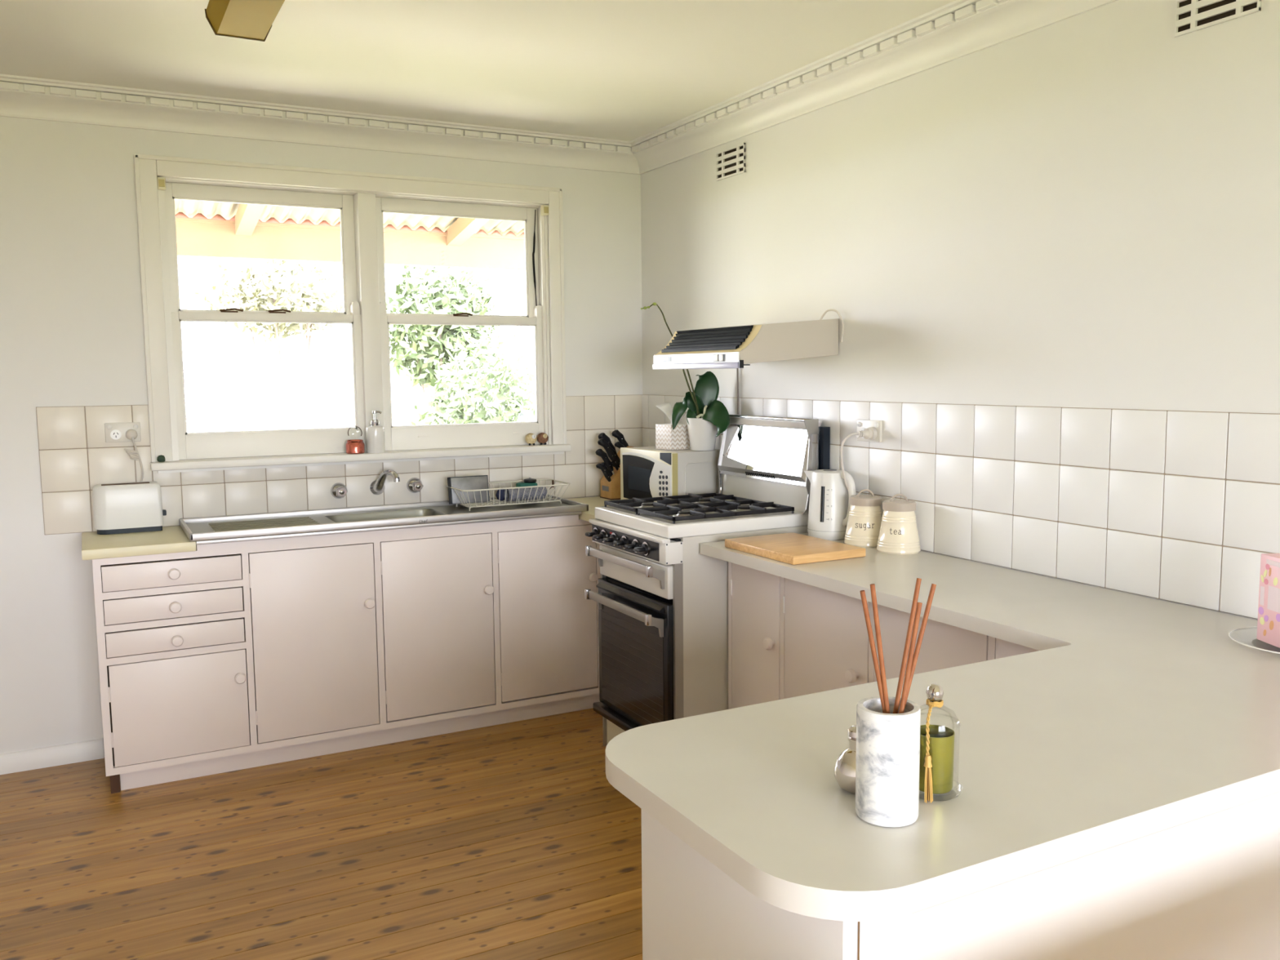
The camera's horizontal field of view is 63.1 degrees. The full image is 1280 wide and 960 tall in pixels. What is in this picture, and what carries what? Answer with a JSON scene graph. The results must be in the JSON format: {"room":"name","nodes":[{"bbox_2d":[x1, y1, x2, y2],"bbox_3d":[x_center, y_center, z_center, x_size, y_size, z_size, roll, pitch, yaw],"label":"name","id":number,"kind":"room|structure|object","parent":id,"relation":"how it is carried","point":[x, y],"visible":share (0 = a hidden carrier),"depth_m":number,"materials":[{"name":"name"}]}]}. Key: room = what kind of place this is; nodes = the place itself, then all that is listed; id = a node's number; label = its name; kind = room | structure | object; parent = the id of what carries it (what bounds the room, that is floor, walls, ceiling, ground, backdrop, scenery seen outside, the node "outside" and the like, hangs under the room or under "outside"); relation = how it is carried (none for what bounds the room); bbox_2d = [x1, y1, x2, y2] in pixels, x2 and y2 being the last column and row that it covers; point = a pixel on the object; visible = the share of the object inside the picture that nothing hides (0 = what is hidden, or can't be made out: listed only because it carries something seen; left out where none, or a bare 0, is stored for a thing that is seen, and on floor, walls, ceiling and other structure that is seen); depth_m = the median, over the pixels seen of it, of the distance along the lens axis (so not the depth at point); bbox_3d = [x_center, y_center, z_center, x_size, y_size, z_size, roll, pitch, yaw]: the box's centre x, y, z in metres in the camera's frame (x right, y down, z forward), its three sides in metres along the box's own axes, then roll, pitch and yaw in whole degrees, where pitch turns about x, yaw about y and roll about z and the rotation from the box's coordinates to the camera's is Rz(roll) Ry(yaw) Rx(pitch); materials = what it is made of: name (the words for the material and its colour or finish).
{"room":"kitchen","nodes":[
{"label":"kitchen","id":0,"kind":"room"},
{"bbox_2d":[0,707,642,959],"bbox_3d":[-0.054,1.371,1.059,3.900,0.080,7.000,-4,7,-28],"label":"floor","id":1,"kind":"structure","parent":0,"point":[509,841],"depth_m":3.11,"materials":[{"name":"brown wood"}]},
{"bbox_2d":[92,515,600,793],"bbox_3d":[-1.082,0.594,4.144,1.902,0.852,0.470,-4,7,-28],"label":"base cabinet","id":2,"kind":"object","parent":1,"relation":"on","point":[217,658],"visible":0.95,"depth_m":3.89,"materials":[{"name":"paint"}]},
{"bbox_2d":[81,525,195,559],"bbox_3d":[-1.801,0.221,3.734,0.350,0.035,0.451,-4,7,-28],"label":"countertop","id":3,"kind":"structure","parent":2,"relation":"on","point":[171,540],"depth_m":3.60,"materials":[{"name":"beige laminate"}]},
{"bbox_2d":[92,429,166,534],"bbox_3d":[-1.890,0.003,3.851,0.242,0.376,0.106,-4,7,-28],"label":"toaster","id":4,"kind":"object","parent":3,"relation":"on","point":[126,507],"visible":1,"depth_m":3.82,"materials":[{"name":"white plastic"}]},
{"bbox_2d":[584,413,830,746],"bbox_3d":[0.220,0.407,3.831,0.700,1.264,0.616,-4,7,-28],"label":"gas stove","id":5,"kind":"object","parent":1,"relation":"on","point":[663,603],"visible":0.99,"depth_m":3.65,"materials":[{"name":"white metal"}]},
{"bbox_2d":[592,701,639,731],"bbox_3d":[-0.022,0.889,3.764,0.068,0.032,0.552,-4,7,-28],"label":"handle","id":6,"kind":"object","parent":5,"relation":"attached to","point":[609,712],"depth_m":3.84,"materials":[{"name":"black metal"}]},
{"bbox_2d":[601,604,662,722],"bbox_3d":[-0.033,0.656,3.723,0.001,0.345,0.462,-4,7,-28],"label":"door","id":7,"kind":"structure","parent":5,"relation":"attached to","point":[632,650],"depth_m":3.72,"materials":[{"name":"black glass"}]},
{"bbox_2d":[595,499,808,538],"bbox_3d":[0.227,0.131,3.815,0.605,0.046,0.563,-4,7,-28],"label":"cooktop","id":8,"kind":"object","parent":5,"relation":"in","point":[780,521],"depth_m":3.62,"materials":[{"name":"grey metal"}]},
{"bbox_2d":[720,424,808,476],"bbox_3d":[0.466,-0.115,3.930,0.039,0.168,0.558,-4,7,-28],"label":"lid","id":9,"kind":"object","parent":5,"relation":"on","point":[748,450],"depth_m":3.91,"materials":[{"name":"white metal"}]},
{"bbox_2d":[728,561,1038,709],"bbox_3d":[0.830,0.707,2.985,0.450,0.829,1.530,-4,7,-28],"label":"base cabinet","id":10,"kind":"object","parent":1,"relation":"on","point":[788,638],"visible":0.28,"depth_m":3.14,"materials":[{"name":"paint"}]},
{"bbox_2d":[640,792,1279,959],"bbox_3d":[0.820,0.830,1.794,1.590,0.829,0.486,-4,7,-28],"label":"base cabinet","id":11,"kind":"object","parent":1,"relation":"on","point":[1207,887],"visible":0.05,"depth_m":1.42,"materials":[{"name":"white paint"}]},
{"bbox_2d":[604,533,1279,921],"bbox_3d":[0.425,0.336,2.410,1.659,0.035,2.107,-4,7,-28],"label":"countertop","id":12,"kind":"structure","parent":11,"relation":"on","point":[1132,717],"depth_m":1.56,"materials":[{"name":"laminate"}]},
{"bbox_2d":[724,532,865,564],"bbox_3d":[0.484,0.213,3.293,0.274,0.026,0.374,-4,7,-28],"label":"chopping board","id":13,"kind":"object","parent":12,"relation":"on","point":[793,548],"visible":1,"depth_m":3.22,"materials":[{"name":"brown wood"}]},
{"bbox_2d":[804,426,877,540],"bbox_3d":[0.668,0.010,3.522,0.150,0.382,0.233,-4,7,-28],"label":"kettle","id":14,"kind":"object","parent":12,"relation":"on","point":[831,491],"visible":0.83,"depth_m":3.50,"materials":[{"name":"white plastic"}]},
{"bbox_2d":[834,724,856,794],"bbox_3d":[0.295,0.377,1.415,0.062,0.089,0.062,-4,7,-28],"label":"bottle","id":15,"kind":"object","parent":12,"relation":"on","point":[845,765],"visible":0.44,"depth_m":1.40,"materials":[{"name":"silver metal"}]},
{"bbox_2d":[844,488,882,547],"bbox_3d":[0.739,0.120,3.418,0.136,0.182,0.136,-4,7,-28],"label":"canister","id":16,"kind":"object","parent":12,"relation":"on","point":[864,518],"visible":0.94,"depth_m":3.37,"materials":[{"name":"beige"}]},
{"bbox_2d":[855,696,920,826],"bbox_3d":[0.315,0.358,1.328,0.079,0.145,0.079,-4,7,-28],"label":"vase","id":17,"kind":"object","parent":12,"relation":"on","point":[887,761],"visible":0.93,"depth_m":1.30,"materials":[{"name":"white stone"}]},
{"bbox_2d":[859,590,884,713],"bbox_3d":[0.306,0.276,1.315,0.069,0.284,0.006,-2,6,-18],"label":"reed","id":18,"kind":"object","parent":17,"relation":"in","point":[864,600],"visible":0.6,"depth_m":1.30,"materials":[{"name":"brown wood"}]},
{"bbox_2d":[870,583,889,713],"bbox_3d":[0.309,0.273,1.311,0.049,0.291,0.006,-2,6,-18],"label":"reed","id":19,"kind":"object","parent":17,"relation":"in","point":[873,597],"visible":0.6,"depth_m":1.30,"materials":[{"name":"brown wood"}]},
{"bbox_2d":[893,577,921,713],"bbox_3d":[0.332,0.271,1.334,0.068,0.290,0.006,-4,7,-29],"label":"reed","id":20,"kind":"object","parent":17,"relation":"in","point":[918,580],"visible":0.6,"depth_m":1.33,"materials":[{"name":"brown wood"}]},
{"bbox_2d":[898,602,922,713],"bbox_3d":[0.329,0.286,1.307,0.056,0.265,0.006,-3,6,-24],"label":"reed","id":21,"kind":"object","parent":17,"relation":"in","point":[918,608],"visible":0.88,"depth_m":1.30,"materials":[{"name":"brown wood"}]},
{"bbox_2d":[903,583,936,711],"bbox_3d":[0.341,0.276,1.337,0.101,0.280,0.006,-4,7,-31],"label":"reed","id":22,"kind":"object","parent":17,"relation":"in","point":[933,586],"visible":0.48,"depth_m":1.34,"materials":[{"name":"brown wood"}]},
{"bbox_2d":[876,493,920,554],"bbox_3d":[0.815,0.134,3.280,0.136,0.182,0.136,-4,7,-28],"label":"canister","id":23,"kind":"object","parent":12,"relation":"on","point":[899,532],"visible":1,"depth_m":3.23,"materials":[{"name":"beige"}]},
{"bbox_2d":[919,683,955,803],"bbox_3d":[0.395,0.347,1.401,0.077,0.150,0.077,-4,7,-28],"label":"bottle","id":24,"kind":"object","parent":12,"relation":"on","point":[936,741],"visible":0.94,"depth_m":1.38,"materials":[{"name":"green glass"}]},
{"bbox_2d":[1228,626,1279,653],"bbox_3d":[1.342,0.334,2.119,0.255,0.013,0.255,-4,7,-28],"label":"plate","id":25,"kind":"object","parent":12,"relation":"on","point":[1233,630],"visible":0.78,"depth_m":2.12,"materials":[{"name":"white ceramic"}]},
{"bbox_2d":[1256,553,1279,648],"bbox_3d":[1.299,0.242,2.075,0.071,0.178,0.113,-1,6,-3],"label":"gift box","id":26,"kind":"object","parent":25,"relation":"on","point":[1268,607],"visible":1,"depth_m":2.09,"materials":[{"name":"pink"}]},
{"bbox_3d":[0.023,0.555,4.537,0.410,0.829,0.800,-4,7,-28],"label":"cabinet","id":27,"kind":"object","parent":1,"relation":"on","visible":0},
{"bbox_2d":[566,496,617,521],"bbox_3d":[-0.031,0.129,4.462,0.523,0.035,0.803,-4,7,-28],"label":"countertop","id":28,"kind":"structure","parent":27,"relation":"on","point":[596,501],"depth_m":4.54,"materials":[{"name":"beige laminate"}]},
{"bbox_2d":[178,494,588,544],"bbox_3d":[-0.988,0.212,4.161,1.522,0.176,0.454,-4,7,-28],"label":"sink","id":29,"kind":"object","parent":28,"relation":"in","point":[286,524],"visible":0.69,"depth_m":4.06,"materials":[{"name":"silver metal"}]},
{"bbox_2d":[326,509,445,522],"bbox_3d":[-0.997,0.223,4.141,0.438,0.158,0.300,-4,7,-28],"label":"basin","id":30,"kind":"object","parent":29,"relation":"in","point":[356,517],"depth_m":4.27,"materials":[{"name":"silver metal"}]},
{"bbox_2d":[446,479,570,511],"bbox_3d":[-0.558,0.062,4.434,0.487,0.094,0.251,-4,7,-28],"label":"dish rack","id":31,"kind":"object","parent":29,"relation":"on","point":[549,499],"visible":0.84,"depth_m":4.39,"materials":[{"name":"white metal"}]},
{"bbox_2d":[447,475,489,504],"bbox_3d":[-0.724,0.040,4.403,0.166,0.116,0.053,-4,7,-28],"label":"tray","id":32,"kind":"object","parent":31,"relation":"in","point":[481,482],"visible":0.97,"depth_m":4.38,"materials":[{"name":"metal"}]},
{"bbox_2d":[495,488,505,500],"bbox_3d":[-0.588,0.061,4.439,0.051,0.056,0.041,-4,7,-28],"label":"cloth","id":33,"kind":"object","parent":31,"relation":"in","point":[502,491],"visible":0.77,"depth_m":4.43,"materials":[{"name":"blue fabric"}]},
{"bbox_2d":[504,486,546,502],"bbox_3d":[-0.486,0.059,4.432,0.175,0.058,0.060,-4,7,-31],"label":"cloth","id":34,"kind":"object","parent":31,"relation":"in","point":[508,493],"visible":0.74,"depth_m":4.41,"materials":[{"name":"grey fabric"}]},
{"bbox_2d":[515,482,537,487],"bbox_3d":[-0.490,0.045,4.514,0.084,0.068,0.056,-4,7,-28],"label":"sponge","id":35,"kind":"object","parent":31,"relation":"in","point":[518,484],"visible":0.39,"depth_m":4.49,"materials":[{"name":"teal"}]},
{"bbox_2d":[523,477,536,483],"bbox_3d":[-0.476,0.000,4.514,0.058,0.021,0.058,-4,7,-28],"label":"dish brush","id":36,"kind":"object","parent":35,"relation":"on","point":[530,480],"visible":1,"depth_m":4.49,"materials":[{"name":"black plastic"}]},
{"bbox_2d":[600,445,633,500],"bbox_3d":[-0.087,-0.036,4.755,0.159,0.235,0.114,-4,7,-28],"label":"knife block","id":37,"kind":"object","parent":28,"relation":"on","point":[611,490],"visible":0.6,"depth_m":4.70,"materials":[{"name":"brown wood"}]},
{"bbox_2d":[595,462,611,481],"bbox_3d":[-0.157,-0.021,4.675,0.087,0.112,0.026,-4,7,-28],"label":"kitchen knife","id":38,"kind":"object","parent":37,"relation":"in","point":[598,465],"visible":1,"depth_m":4.66,"materials":[{"name":"black plastic"}]},
{"bbox_2d":[595,448,614,475],"bbox_3d":[-0.153,-0.077,4.677,0.100,0.130,0.026,-4,7,-28],"label":"kitchen knife","id":39,"kind":"object","parent":37,"relation":"in","point":[600,452],"visible":1,"depth_m":4.67,"materials":[{"name":"black plastic"}]},
{"bbox_2d":[597,432,616,451],"bbox_3d":[-0.141,-0.146,4.728,0.105,0.139,0.026,-4,7,-28],"label":"kitchen knife","id":40,"kind":"object","parent":37,"relation":"in","point":[602,435],"visible":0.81,"depth_m":4.71,"materials":[{"name":"black plastic"}]},
{"bbox_2d":[600,462,613,476],"bbox_3d":[-0.139,-0.026,4.712,0.087,0.112,0.026,-4,7,-28],"label":"kitchen knife","id":41,"kind":"object","parent":37,"relation":"in","point":[610,473],"visible":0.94,"depth_m":4.70,"materials":[{"name":"black plastic"}]},
{"bbox_2d":[597,438,616,462],"bbox_3d":[-0.143,-0.121,4.678,0.102,0.134,0.026,-4,7,-28],"label":"kitchen knife","id":42,"kind":"object","parent":37,"relation":"in","point":[601,442],"visible":1,"depth_m":4.67,"materials":[{"name":"black plastic"}]},
{"bbox_2d":[605,446,620,464],"bbox_3d":[-0.111,-0.088,4.710,0.098,0.130,0.026,-4,7,-28],"label":"kitchen knife","id":43,"kind":"object","parent":37,"relation":"in","point":[618,460],"visible":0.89,"depth_m":4.70,"materials":[{"name":"black plastic"}]},
{"bbox_2d":[610,461,619,470],"bbox_3d":[-0.095,-0.031,4.707,0.087,0.112,0.026,-4,7,-28],"label":"kitchen knife","id":44,"kind":"object","parent":37,"relation":"in","point":[613,464],"visible":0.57,"depth_m":4.68,"materials":[{"name":"black plastic"}]},
{"bbox_2d":[614,441,624,449],"bbox_3d":[-0.075,-0.119,4.726,0.088,0.112,0.026,-4,7,-28],"label":"kitchen knife","id":45,"kind":"object","parent":37,"relation":"in","point":[617,444],"visible":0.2,"depth_m":4.70,"materials":[{"name":"black plastic"}]},
{"bbox_2d":[611,429,628,447],"bbox_3d":[-0.082,-0.163,4.758,0.103,0.135,0.026,-4,7,-28],"label":"kitchen knife","id":46,"kind":"object","parent":37,"relation":"in","point":[616,433],"visible":0.77,"depth_m":4.74,"materials":[{"name":"black plastic"}]},
{"bbox_2d":[620,445,719,502],"bbox_3d":[0.126,-0.006,4.363,0.269,0.252,0.379,-4,7,-34],"label":"microwave","id":47,"kind":"object","parent":28,"relation":"on","point":[646,472],"visible":0.7,"depth_m":4.23,"materials":[{"name":"white plastic"}]},
{"bbox_2d":[655,402,689,449],"bbox_3d":[0.128,-0.225,4.326,0.095,0.190,0.138,-4,7,-34],"label":"tissue box","id":48,"kind":"object","parent":47,"relation":"on","point":[667,437],"visible":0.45,"depth_m":4.29,"materials":[{"name":"white cardboard"}]},
{"bbox_2d":[640,302,729,450],"bbox_3d":[0.171,-0.409,4.174,0.351,0.587,0.211,-1,6,-5],"label":"potted orchid","id":49,"kind":"object","parent":47,"relation":"on","point":[706,415],"visible":0.97,"depth_m":4.20,"materials":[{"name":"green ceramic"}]},
{"bbox_2d":[0,115,642,757],"bbox_3d":[-1.739,-0.147,4.068,3.900,2.555,0.148,-4,7,-28],"label":"wall","id":50,"kind":"structure","parent":0,"point":[73,354],"depth_m":3.85,"materials":[{"name":"paint"}]},
{"bbox_2d":[0,737,104,774],"bbox_3d":[-2.723,1.059,3.578,1.570,0.074,0.014,-4,7,-28],"label":"baseboard","id":51,"kind":"structure","parent":50,"relation":"attached to","point":[92,749],"depth_m":3.86,"materials":[{"name":"white paint"}]},
{"bbox_2d":[104,422,141,442],"bbox_3d":[-1.922,-0.177,3.874,0.118,0.072,0.017,-4,7,-28],"label":"power outlet","id":52,"kind":"object","parent":50,"relation":"attached to","point":[114,432],"visible":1,"depth_m":3.87,"materials":[{"name":"white plastic"}]},
{"bbox_2d":[110,429,121,439],"bbox_3d":[-1.942,-0.168,3.861,0.037,0.037,0.001,-4,7,-28],"label":"socket","id":53,"kind":"object","parent":52,"relation":"attached to","point":[115,434],"depth_m":3.86,"materials":[{"name":"white plastic"}]},
{"bbox_2d":[0,74,641,174],"bbox_3d":[-1.693,-1.350,3.835,3.900,0.116,0.114,-4,7,-28],"label":"trim","id":54,"kind":"structure","parent":50,"relation":"attached to","point":[20,96],"depth_m":4.03,"materials":[{"name":"white paint"}]},
{"bbox_2d":[330,482,347,498],"bbox_3d":[-1.220,0.046,4.244,0.066,0.066,0.065,-4,7,-28],"label":"tap","id":55,"kind":"object","parent":50,"relation":"attached to","point":[338,491],"visible":1,"depth_m":4.25,"materials":[{"name":"silver metal"}]},
{"bbox_2d":[133,153,571,473],"bbox_3d":[-1.118,-0.661,4.313,1.712,1.174,0.212,-4,7,-28],"label":"window","id":56,"kind":"structure","parent":50,"relation":"in","point":[362,199],"depth_m":4.27,"materials":[{"name":"white paint"}]},
{"bbox_2d":[156,177,165,190],"bbox_3d":[-1.778,-1.101,3.873,0.028,0.043,0.034,-4,7,-28],"label":"bracket","id":57,"kind":"object","parent":56,"relation":"attached to","point":[161,180],"visible":1,"depth_m":3.86,"materials":[{"name":"beige plastic"}]},
{"bbox_2d":[156,454,165,462],"bbox_3d":[-1.800,-0.081,3.916,0.029,0.027,0.026,-4,7,-28],"label":"stone","id":58,"kind":"object","parent":56,"relation":"on","point":[161,458],"visible":1,"depth_m":3.91,"materials":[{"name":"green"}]},
{"bbox_2d":[345,426,364,453],"bbox_3d":[-1.166,-0.164,4.263,0.075,0.111,0.075,-4,7,-28],"label":"jar","id":59,"kind":"object","parent":56,"relation":"on","point":[356,446],"visible":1,"depth_m":4.24,"materials":[{"name":"red"}]},
{"bbox_2d":[365,410,385,453],"bbox_3d":[-1.093,-0.200,4.300,0.076,0.174,0.076,-4,7,-28],"label":"soap dispenser","id":60,"kind":"object","parent":56,"relation":"on","point":[375,433],"visible":1,"depth_m":4.28,"materials":[{"name":"white ceramic"}]},
{"bbox_2d":[365,425,385,453],"bbox_3d":[-1.093,-0.169,4.303,0.076,0.111,0.076,-4,7,-28],"label":"bottle","id":61,"kind":"object","parent":60,"relation":"attached to","point":[375,434],"depth_m":4.27,"materials":[{"name":"white ceramic"}]},
{"bbox_2d":[524,433,537,445],"bbox_3d":[-0.485,-0.181,4.646,0.051,0.055,0.045,-1,6,-2],"label":"figurine","id":62,"kind":"object","parent":56,"relation":"on","point":[531,438],"visible":1,"depth_m":4.63,"materials":[{"name":"beige ceramic"}]},
{"bbox_2d":[537,432,548,444],"bbox_3d":[-0.437,-0.185,4.680,0.051,0.055,0.045,0,6,3],"label":"figurine","id":63,"kind":"object","parent":56,"relation":"on","point":[542,437],"visible":1,"depth_m":4.66,"materials":[{"name":"brown fabric"}]},
{"bbox_2d":[540,204,548,215],"bbox_3d":[-0.419,-1.187,4.591,0.028,0.043,0.034,-4,7,-28],"label":"bracket","id":64,"kind":"object","parent":56,"relation":"attached to","point":[544,208],"visible":1,"depth_m":4.58,"materials":[{"name":"beige plastic"}]},
{"bbox_2d":[369,469,399,494],"bbox_3d":[-1.037,0.010,4.294,0.177,0.113,0.060,4,8,38],"label":"spout","id":65,"kind":"object","parent":50,"relation":"attached to","point":[377,486],"visible":1,"depth_m":4.29,"materials":[{"name":"silver metal"}]},
{"bbox_2d":[406,477,423,493],"bbox_3d":[-0.942,0.025,4.391,0.066,0.066,0.065,-4,7,-28],"label":"tap","id":66,"kind":"object","parent":50,"relation":"attached to","point":[414,485],"visible":1,"depth_m":4.39,"materials":[{"name":"silver metal"}]},
{"bbox_2d":[0,0,955,141],"bbox_3d":[-0.078,-1.171,0.798,4.200,0.120,7.300,-4,7,-28],"label":"ceiling","id":67,"kind":"structure","parent":0,"point":[625,70],"depth_m":3.31,"materials":[{"name":"white paint"}]},
{"bbox_2d":[204,0,284,41],"bbox_3d":[-0.820,-1.217,2.344,0.176,0.090,1.238,-4,7,-28],"label":"ceiling light","id":68,"kind":"object","parent":67,"relation":"attached to","point":[249,20],"visible":1,"depth_m":2.75,"materials":[{"name":"yellow metal"}]},
{"bbox_2d":[640,0,1279,620],"bbox_3d":[1.682,0.040,1.936,0.148,2.555,7.140,-4,7,-28],"label":"wall","id":69,"kind":"structure","parent":0,"point":[1048,257],"depth_m":2.84,"materials":[{"name":"paint"}]},
{"bbox_2d":[715,142,745,181],"bbox_3d":[0.359,-1.260,4.133,0.008,0.112,0.200,-4,7,-28],"label":"air vent","id":70,"kind":"object","parent":69,"relation":"in","point":[731,162],"visible":1,"depth_m":4.13,"materials":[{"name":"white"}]},
{"bbox_2d":[736,368,738,414],"bbox_3d":[0.393,-0.197,4.185,0.008,0.590,0.016,-4,7,-28],"label":"gas pipe","id":71,"kind":"object","parent":69,"relation":"attached to","point":[737,369],"visible":0.19,"depth_m":4.16,"materials":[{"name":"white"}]},
{"bbox_2d":[652,308,844,369],"bbox_3d":[0.374,-0.503,3.753,0.417,0.201,0.617,-4,7,-28],"label":"range hood","id":72,"kind":"object","parent":69,"relation":"attached to","point":[733,346],"visible":1,"depth_m":3.56,"materials":[{"name":"beige metal"}]},
{"bbox_2d":[711,353,724,361],"bbox_3d":[0.266,-0.413,3.527,0.005,0.026,0.075,-4,7,-28],"label":"switch plate","id":73,"kind":"object","parent":72,"relation":"attached to","point":[715,357],"depth_m":3.53,"materials":[{"name":"white plastic"}]},
{"bbox_2d":[857,419,882,442],"bbox_3d":[0.762,-0.164,3.476,0.017,0.072,0.118,-4,7,-28],"label":"power outlet","id":74,"kind":"object","parent":69,"relation":"attached to","point":[862,424],"visible":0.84,"depth_m":3.46,"materials":[{"name":"white plastic"}]},
{"bbox_2d":[629,0,1118,173],"bbox_3d":[1.595,-1.160,1.692,0.114,0.116,7.000,-4,7,-28],"label":"trim","id":75,"kind":"structure","parent":69,"relation":"attached to","point":[956,29],"depth_m":3.35,"materials":[{"name":"white paint"}]},
{"bbox_2d":[1173,0,1261,36],"bbox_3d":[1.306,-1.090,2.360,0.008,0.112,0.200,-4,7,-28],"label":"air vent","id":76,"kind":"object","parent":69,"relation":"in","point":[1191,15],"visible":1,"depth_m":2.38,"materials":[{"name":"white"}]},
{"label":"outside","id":77,"kind":"structure","parent":0,"visible":0},
{"bbox_2d":[186,403,534,422],"bbox_3d":[-14.664,-1.250,32.599,80.000,0.150,57.400,-4,7,-28],"label":"ground","id":78,"kind":"structure","parent":77,"point":[206,415],"depth_m":54.02,"materials":[{"name":"white"}]},
{"bbox_2d":[400,325,535,425],"bbox_3d":[-1.270,-0.197,9.150,1.829,2.457,1.252,-4,7,-28],"label":"shrub","id":79,"kind":"object","parent":78,"relation":"on","point":[477,388],"visible":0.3,"depth_m":8.84,"materials":[{"name":"green plant"}]},
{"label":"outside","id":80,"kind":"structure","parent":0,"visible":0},
{"bbox_2d":[174,199,524,270],"bbox_3d":[-0.632,-1.623,5.976,12.001,0.625,2.400,-4,7,-28],"label":"roof","id":81,"kind":"structure","parent":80,"point":[215,229],"depth_m":6.33,"materials":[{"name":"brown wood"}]},
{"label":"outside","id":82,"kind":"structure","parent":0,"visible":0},
{"bbox_2d":[187,413,523,432],"bbox_3d":[-4.671,-0.047,13.816,28.000,1.349,9.000,-4,7,-28],"label":"bank","id":83,"kind":"object","parent":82,"point":[322,421],"visible":0.02,"depth_m":17.89,"materials":[{"name":"white"}]},
{"bbox_2d":[186,424,200,432],"bbox_3d":[-5.252,-0.167,10.692,1.974,1.019,1.335,-4,7,-28],"label":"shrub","id":84,"kind":"object","parent":83,"relation":"on","point":[189,428],"visible":0.02,"depth_m":10.91,"materials":[{"name":"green plant"}]},
{"bbox_2d":[194,257,343,430],"bbox_3d":[-4.811,-1.623,14.177,2.244,2.982,1.510,-4,7,-28],"label":"tree","id":85,"kind":"object","parent":83,"relation":"on","point":[280,295],"visible":0.85,"depth_m":13.87,"materials":[{"name":"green plant"}]},
{"bbox_2d":[385,265,506,408],"bbox_3d":[-2.646,-1.624,14.163,1.769,3.148,1.632,-4,7,-28],"label":"tree","id":86,"kind":"object","parent":83,"relation":"on","point":[430,342],"visible":0.72,"depth_m":13.77,"materials":[{"name":"green plant"}]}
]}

